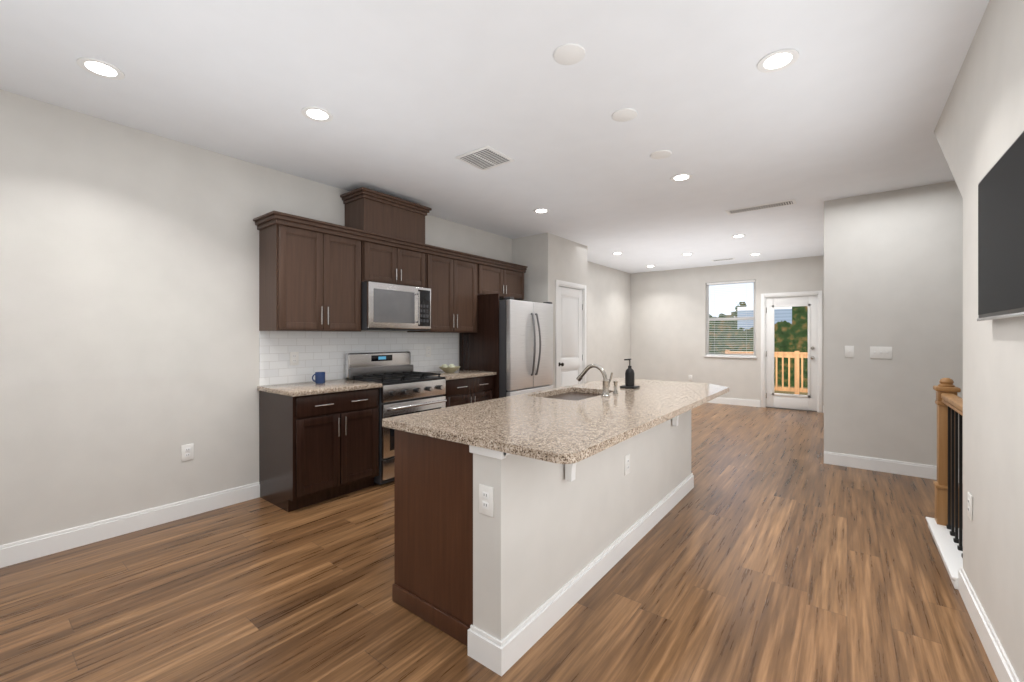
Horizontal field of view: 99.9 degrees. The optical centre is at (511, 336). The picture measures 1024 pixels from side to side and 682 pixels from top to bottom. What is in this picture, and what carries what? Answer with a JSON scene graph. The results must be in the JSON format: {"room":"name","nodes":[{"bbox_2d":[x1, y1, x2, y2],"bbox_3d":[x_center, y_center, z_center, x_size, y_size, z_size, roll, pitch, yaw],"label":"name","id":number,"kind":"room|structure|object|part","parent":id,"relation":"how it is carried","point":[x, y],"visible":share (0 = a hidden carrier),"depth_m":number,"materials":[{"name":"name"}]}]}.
{"room":"kitchen","nodes":[
{"label":"kitchen","id":0,"kind":"room"},
{"bbox_2d":[0,89,630,544],"bbox_3d":[-0.589,-0.050,5.559,0.100,2.740,10.650,0,0,38],"label":"wall","id":1,"kind":"structure","parent":0,"point":[128,311],"depth_m":2.92,"materials":[{"name":"paint"}]},
{"bbox_2d":[0,482,259,567],"bbox_3d":[-2.918,1.258,2.474,0.016,0.125,2.720,0,0,38],"label":"baseboard","id":2,"kind":"structure","parent":1,"relation":"attached to","point":[16,552],"depth_m":2.85,"materials":[{"name":"white wood"}]},
{"bbox_2d":[181,444,193,461],"bbox_3d":[-2.385,0.850,3.162,0.009,0.118,0.075,0,0,38],"label":"outlet","id":3,"kind":"object","parent":1,"relation":"attached to","point":[187,452],"visible":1,"depth_m":3.16,"materials":[{"name":"white plastic"}]},
{"bbox_2d":[257,219,364,331],"bbox_3d":[-1.728,-0.482,3.744,0.330,0.865,0.745,0,0,38],"label":"upper cabinet","id":4,"kind":"object","parent":1,"relation":"attached to","point":[313,274],"depth_m":3.55,"materials":[{"name":"brown wood"}]},
{"bbox_2d":[259,331,457,385],"bbox_3d":[-1.380,0.177,4.455,0.006,0.455,2.295,0,0,38],"label":"tile backsplash","id":5,"kind":"structure","parent":1,"relation":"attached to","point":[322,351],"depth_m":4.05,"materials":[{"name":"white tile"}]},
{"bbox_2d":[290,352,298,365],"bbox_3d":[-1.906,0.190,3.765,0.009,0.118,0.075,0,0,38],"label":"outlet","id":6,"kind":"object","parent":5,"relation":"attached to","point":[294,358],"visible":1,"depth_m":3.76,"materials":[{"name":"white plastic"}]},
{"bbox_2d":[341,191,428,246],"bbox_3d":[-1.266,-1.137,4.344,0.322,0.345,0.730,0,0,38],"label":"upper cabinet","id":7,"kind":"object","parent":1,"relation":"attached to","point":[373,215],"depth_m":4.13,"materials":[{"name":"brown wood"}]},
{"bbox_2d":[365,235,428,287],"bbox_3d":[-1.263,-0.712,4.341,0.330,0.405,0.750,0,0,38],"label":"upper cabinet","id":8,"kind":"object","parent":1,"relation":"attached to","point":[386,261],"depth_m":4.22,"materials":[{"name":"brown wood"}]},
{"bbox_2d":[361,281,430,330],"bbox_3d":[-1.208,-0.285,4.299,0.447,0.440,0.746,0,0,38],"label":"microwave","id":9,"kind":"object","parent":8,"relation":"attached to","point":[388,307],"visible":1,"depth_m":4.13,"materials":[{"name":"silver metal"}]},
{"bbox_2d":[407,251,480,332],"bbox_3d":[-0.779,-0.482,4.963,0.330,0.865,0.805,0,0,38],"label":"upper cabinet","id":10,"kind":"object","parent":1,"relation":"attached to","point":[454,280],"depth_m":4.85,"materials":[{"name":"brown wood"}]},
{"bbox_2d":[481,259,524,299],"bbox_3d":[-0.243,-0.712,5.651,0.330,0.405,0.940,0,0,38],"label":"upper cabinet","id":11,"kind":"object","parent":1,"relation":"attached to","point":[496,278],"depth_m":5.54,"materials":[{"name":"brown wood"}]},
{"bbox_2d":[0,0,988,273],"bbox_3d":[1.593,-1.470,3.861,5.630,0.100,10.650,0,0,38],"label":"ceiling","id":12,"kind":"structure","parent":0,"point":[414,98],"depth_m":2.55,"materials":[{"name":"paint"}]},
{"bbox_2d":[77,57,124,79],"bbox_3d":[-2.171,-1.418,2.273,0.184,0.014,0.184,0,0,38],"label":"recessed light","id":13,"kind":"object","parent":12,"relation":"in","point":[101,68],"visible":1,"depth_m":2.27,"materials":[{"name":"white plastic"}]},
{"bbox_2d":[301,106,332,121],"bbox_3d":[-1.239,-1.418,2.739,0.184,0.014,0.184,0,0,38],"label":"recessed light","id":14,"kind":"object","parent":12,"relation":"in","point":[317,114],"visible":1,"depth_m":2.73,"materials":[{"name":"white plastic"}]},
{"bbox_2d":[455,145,514,170],"bbox_3d":[-0.212,-1.413,3.422,0.340,0.014,0.340,0,0,38],"label":"ceiling vent","id":15,"kind":"object","parent":12,"relation":"in","point":[487,157],"visible":1,"depth_m":3.40,"materials":[{"name":"white metal"}]},
{"bbox_2d":[533,208,549,213],"bbox_3d":[0.331,-1.418,4.837,0.184,0.014,0.184,0,0,38],"label":"recessed light","id":16,"kind":"object","parent":12,"relation":"in","point":[541,210],"visible":0.98,"depth_m":4.81,"materials":[{"name":"white plastic"}]},
{"bbox_2d":[553,43,584,64],"bbox_3d":[0.287,-1.415,2.159,0.160,0.009,0.160,0,0,38],"label":"cover","id":17,"kind":"object","parent":12,"relation":"attached to","point":[569,54],"visible":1,"depth_m":2.15,"materials":[{"name":"white plastic"}]},
{"bbox_2d":[612,108,637,121],"bbox_3d":[0.720,-1.415,2.748,0.160,0.009,0.160,0,0,38],"label":"cover","id":18,"kind":"object","parent":12,"relation":"attached to","point":[623,114],"visible":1,"depth_m":2.73,"materials":[{"name":"white plastic"}]},
{"bbox_2d":[650,150,671,158],"bbox_3d":[1.158,-1.415,3.344,0.160,0.009,0.160,0,0,38],"label":"cover","id":19,"kind":"object","parent":12,"relation":"attached to","point":[661,154],"visible":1,"depth_m":3.33,"materials":[{"name":"white plastic"}]},
{"bbox_2d":[670,173,692,181],"bbox_3d":[1.505,-1.418,3.822,0.184,0.014,0.184,0,0,38],"label":"recessed light","id":20,"kind":"object","parent":12,"relation":"in","point":[681,177],"visible":1,"depth_m":3.82,"materials":[{"name":"white plastic"}]},
{"bbox_2d":[711,258,734,260],"bbox_3d":[3.870,-1.413,7.886,0.380,0.014,0.120,0,0,38],"label":"ceiling vent","id":21,"kind":"object","parent":12,"relation":"attached to","point":[723,259],"visible":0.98,"depth_m":7.84,"materials":[{"name":"white metal"}]},
{"bbox_2d":[731,234,745,237],"bbox_3d":[3.187,-1.418,6.048,0.184,0.014,0.184,0,0,38],"label":"recessed light","id":22,"kind":"object","parent":12,"relation":"in","point":[738,236],"visible":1,"depth_m":6.06,"materials":[{"name":"white plastic"}]},
{"bbox_2d":[725,199,796,214],"bbox_3d":[2.707,-1.413,4.698,0.660,0.014,0.180,0,0,38],"label":"ceiling vent","id":23,"kind":"object","parent":12,"relation":"in","point":[763,206],"visible":1,"depth_m":4.67,"materials":[{"name":"white metal"}]},
{"bbox_2d":[757,48,798,72],"bbox_3d":[1.364,-1.418,2.208,0.184,0.014,0.184,0,0,38],"label":"recessed light","id":24,"kind":"object","parent":12,"relation":"in","point":[777,60],"visible":1,"depth_m":2.20,"materials":[{"name":"white plastic"}]},
{"bbox_2d":[0,402,998,681],"bbox_3d":[1.593,1.370,3.861,5.630,0.100,10.650,0,0,38],"label":"floor","id":25,"kind":"structure","parent":0,"point":[770,546],"depth_m":2.18,"materials":[{"name":"brown wood"}]},
{"bbox_2d":[257,379,381,511],"bbox_3d":[-1.612,0.863,3.646,0.634,0.915,0.769,0,0,38],"label":"base cabinet","id":26,"kind":"object","parent":25,"relation":"on","point":[318,443],"visible":1,"depth_m":3.42,"materials":[{"name":"brown wood"}]},
{"bbox_2d":[312,372,324,383],"bbox_3d":[-1.681,0.355,3.734,0.082,0.097,0.115,0,0,38],"label":"mug","id":27,"kind":"object","parent":26,"relation":"on","point":[319,377],"visible":1,"depth_m":3.71,"materials":[{"name":"blue ceramic"}]},
{"bbox_2d":[345,351,446,484],"bbox_3d":[-1.116,0.737,4.227,0.681,1.164,0.750,0,0,38],"label":"range","id":28,"kind":"object","parent":25,"relation":"on","point":[405,389],"visible":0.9,"depth_m":4.09,"materials":[{"name":"silver metal"}]},
{"bbox_2d":[428,369,495,406],"bbox_3d":[-0.666,0.863,4.860,0.634,0.915,0.794,0,0,38],"label":"base cabinet","id":29,"kind":"object","parent":25,"relation":"on","point":[466,386],"visible":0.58,"depth_m":4.67,"materials":[{"name":"brown wood"}]},
{"bbox_2d":[439,364,459,372],"bbox_3d":[-0.708,0.356,4.886,0.250,0.097,0.250,0,0,38],"label":"fruit bowl","id":30,"kind":"object","parent":29,"relation":"on","point":[450,368],"visible":1,"depth_m":4.83,"materials":[{"name":"beige ceramic"}]},
{"bbox_2d":[459,293,552,398],"bbox_3d":[-0.029,0.407,5.484,0.872,1.825,0.934,0,0,38],"label":"refrigerator","id":31,"kind":"object","parent":25,"relation":"on","point":[525,346],"depth_m":5.12,"materials":[{"name":"silver metal"}]},
{"bbox_3d":[-0.404,0.407,5.193,0.638,1.825,0.015,0,0,38],"label":"fridge end panel","id":32,"kind":"part","parent":31,"relation":"part of","materials":[{"name":"brown wood"}]},
{"bbox_2d":[382,398,714,676],"bbox_3d":[0.546,0.881,2.901,0.981,0.880,2.662,0,0,38],"label":"kitchen island","id":33,"kind":"object","parent":25,"relation":"on","point":[524,523],"depth_m":1.98,"materials":[{"name":"paint"}]},
{"bbox_2d":[382,378,728,465],"bbox_3d":[0.616,0.423,2.875,1.070,0.036,2.744,0,0,38],"label":"island countertop","id":34,"kind":"structure","parent":33,"relation":"on","point":[567,425],"depth_m":2.13,"materials":[{"name":"beige stone"}]},
{"bbox_2d":[576,364,617,396],"bbox_3d":[0.606,0.295,3.043,0.253,0.218,0.208,0,0,38],"label":"faucet","id":35,"kind":"object","parent":34,"relation":"on","point":[606,386],"visible":1,"depth_m":2.95,"materials":[{"name":"silver metal"}]},
{"bbox_2d":[620,359,639,388],"bbox_3d":[0.936,0.288,3.416,0.120,0.231,0.120,0,0,38],"label":"soap dispenser","id":36,"kind":"object","parent":34,"relation":"on","point":[629,378],"visible":1,"depth_m":3.39,"materials":[{"name":"black plastic"}]},
{"bbox_2d":[926,378,962,588],"bbox_3d":[2.669,0.797,2.586,0.165,1.045,0.960,0,0,38],"label":"stair railing","id":37,"kind":"object","parent":25,"relation":"on","point":[945,527],"visible":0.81,"depth_m":2.81,"materials":[{"name":"brown wood"}]},
{"bbox_2d":[512,233,586,388],"bbox_3d":[0.592,-0.050,6.490,0.620,2.740,1.130,0,0,38],"label":"wall","id":38,"kind":"structure","parent":0,"point":[548,259],"depth_m":6.03,"materials":[{"name":"paint"}]},
{"bbox_2d":[556,280,585,387],"bbox_3d":[0.843,0.260,6.377,0.116,2.120,0.880,0,0,38],"label":"door frame","id":39,"kind":"structure","parent":38,"relation":"attached to","point":[560,283],"depth_m":6.37,"materials":[{"name":"white wood"}]},
{"bbox_2d":[559,286,582,386],"bbox_3d":[0.879,0.294,6.351,0.110,2.028,0.754,0,0,38],"label":"pantry door","id":40,"kind":"structure","parent":38,"relation":"in","point":[570,335],"depth_m":6.37,"materials":[{"name":"white wood"}]},
{"bbox_2d":[631,255,823,412],"bbox_3d":[4.127,-0.050,8.573,3.640,2.740,0.100,0,0,38],"label":"wall","id":41,"kind":"structure","parent":0,"point":[668,325],"depth_m":8.81,"materials":[{"name":"paint"}]},
{"bbox_2d":[704,280,756,357],"bbox_3d":[4.279,-0.343,8.435,0.930,1.495,0.120,0,0,38],"label":"window unit","id":42,"kind":"structure","parent":41,"relation":"in","point":[712,319],"depth_m":8.44,"materials":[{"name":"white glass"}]},
{"bbox_2d":[707,280,754,355],"bbox_3d":[4.276,-0.357,8.431,0.860,1.458,0.042,0,0,38],"label":"window blinds","id":43,"kind":"object","parent":42,"relation":"attached to","point":[714,299],"visible":0.9,"depth_m":8.41,"materials":[{"name":"white plastic"}]},
{"bbox_2d":[707,397,760,406],"bbox_3d":[3.661,1.258,8.862,2.550,0.125,0.016,0,0,38],"label":"baseboard","id":44,"kind":"structure","parent":41,"relation":"attached to","point":[741,402],"depth_m":8.32,"materials":[{"name":"white wood"}]},
{"bbox_2d":[766,296,816,410],"bbox_3d":[5.056,0.287,7.808,0.788,2.035,0.127,0,0,38],"label":"patio door","id":45,"kind":"structure","parent":41,"relation":"in","point":[795,401],"depth_m":7.79,"materials":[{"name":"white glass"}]},
{"bbox_2d":[761,290,821,412],"bbox_3d":[5.082,0.265,7.838,0.940,2.150,0.146,0,0,38],"label":"door frame","id":46,"kind":"structure","parent":41,"relation":"attached to","point":[818,294],"depth_m":7.74,"materials":[{"name":"white wood"}]},
{"bbox_2d":[824,181,962,483],"bbox_3d":[3.998,-0.050,3.987,1.790,2.740,0.116,0,0,38],"label":"wall","id":47,"kind":"structure","parent":0,"point":[893,269],"depth_m":4.18,"materials":[{"name":"paint"}]},
{"bbox_3d":[3.426,0.150,4.369,0.075,0.118,0.014,0,0,38],"label":"single light switch","id":48,"kind":"part","parent":47,"relation":"part of","materials":[{"name":"white plastic"}]},
{"bbox_3d":[3.620,0.155,4.218,0.165,0.118,0.014,0,0,38],"label":"triple light switch","id":49,"kind":"part","parent":47,"relation":"part of","materials":[{"name":"white plastic"}]},
{"bbox_2d":[934,0,1023,681],"bbox_3d":[1.323,-0.050,0.833,0.115,2.740,5.340,0,0,38],"label":"wall","id":50,"kind":"structure","parent":0,"point":[979,130],"depth_m":1.79,"materials":[{"name":"paint"}]},
{"bbox_2d":[967,492,971,520],"bbox_3d":[2.220,0.820,2.087,0.009,0.118,0.075,0,0,38],"label":"outlet","id":51,"kind":"object","parent":50,"relation":"attached to","point":[969,504],"visible":0.98,"depth_m":2.08,"materials":[{"name":"white plastic"}]},
{"bbox_2d":[958,567,1019,681],"bbox_3d":[0.983,1.258,0.502,0.016,0.125,4.400,0,0,38],"label":"baseboard","id":52,"kind":"structure","parent":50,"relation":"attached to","point":[1003,669],"depth_m":1.80,"materials":[{"name":"white wood"}]},
{"bbox_2d":[977,131,1023,320],"bbox_3d":[1.654,-0.355,1.390,0.040,0.580,1.025,0,0,38],"label":"tv","id":53,"kind":"object","parent":50,"relation":"attached to","point":[1001,239],"visible":1,"depth_m":1.52,"materials":[{"name":"black plastic"}]},
{"label":"outside","id":54,"kind":"structure","parent":0,"visible":0},
{"bbox_2d":[709,282,807,394],"bbox_3d":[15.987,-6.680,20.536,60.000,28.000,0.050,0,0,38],"label":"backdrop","id":55,"kind":"structure","parent":54,"point":[791,333],"depth_m":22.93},
{"bbox_2d":[725,350,807,394],"bbox_3d":[5.814,0.900,8.933,3.000,1.160,2.480,0,0,38],"label":"railing","id":56,"kind":"object","parent":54,"point":[797,389],"depth_m":9.92,"materials":[{"name":"brown wood"}]}
]}

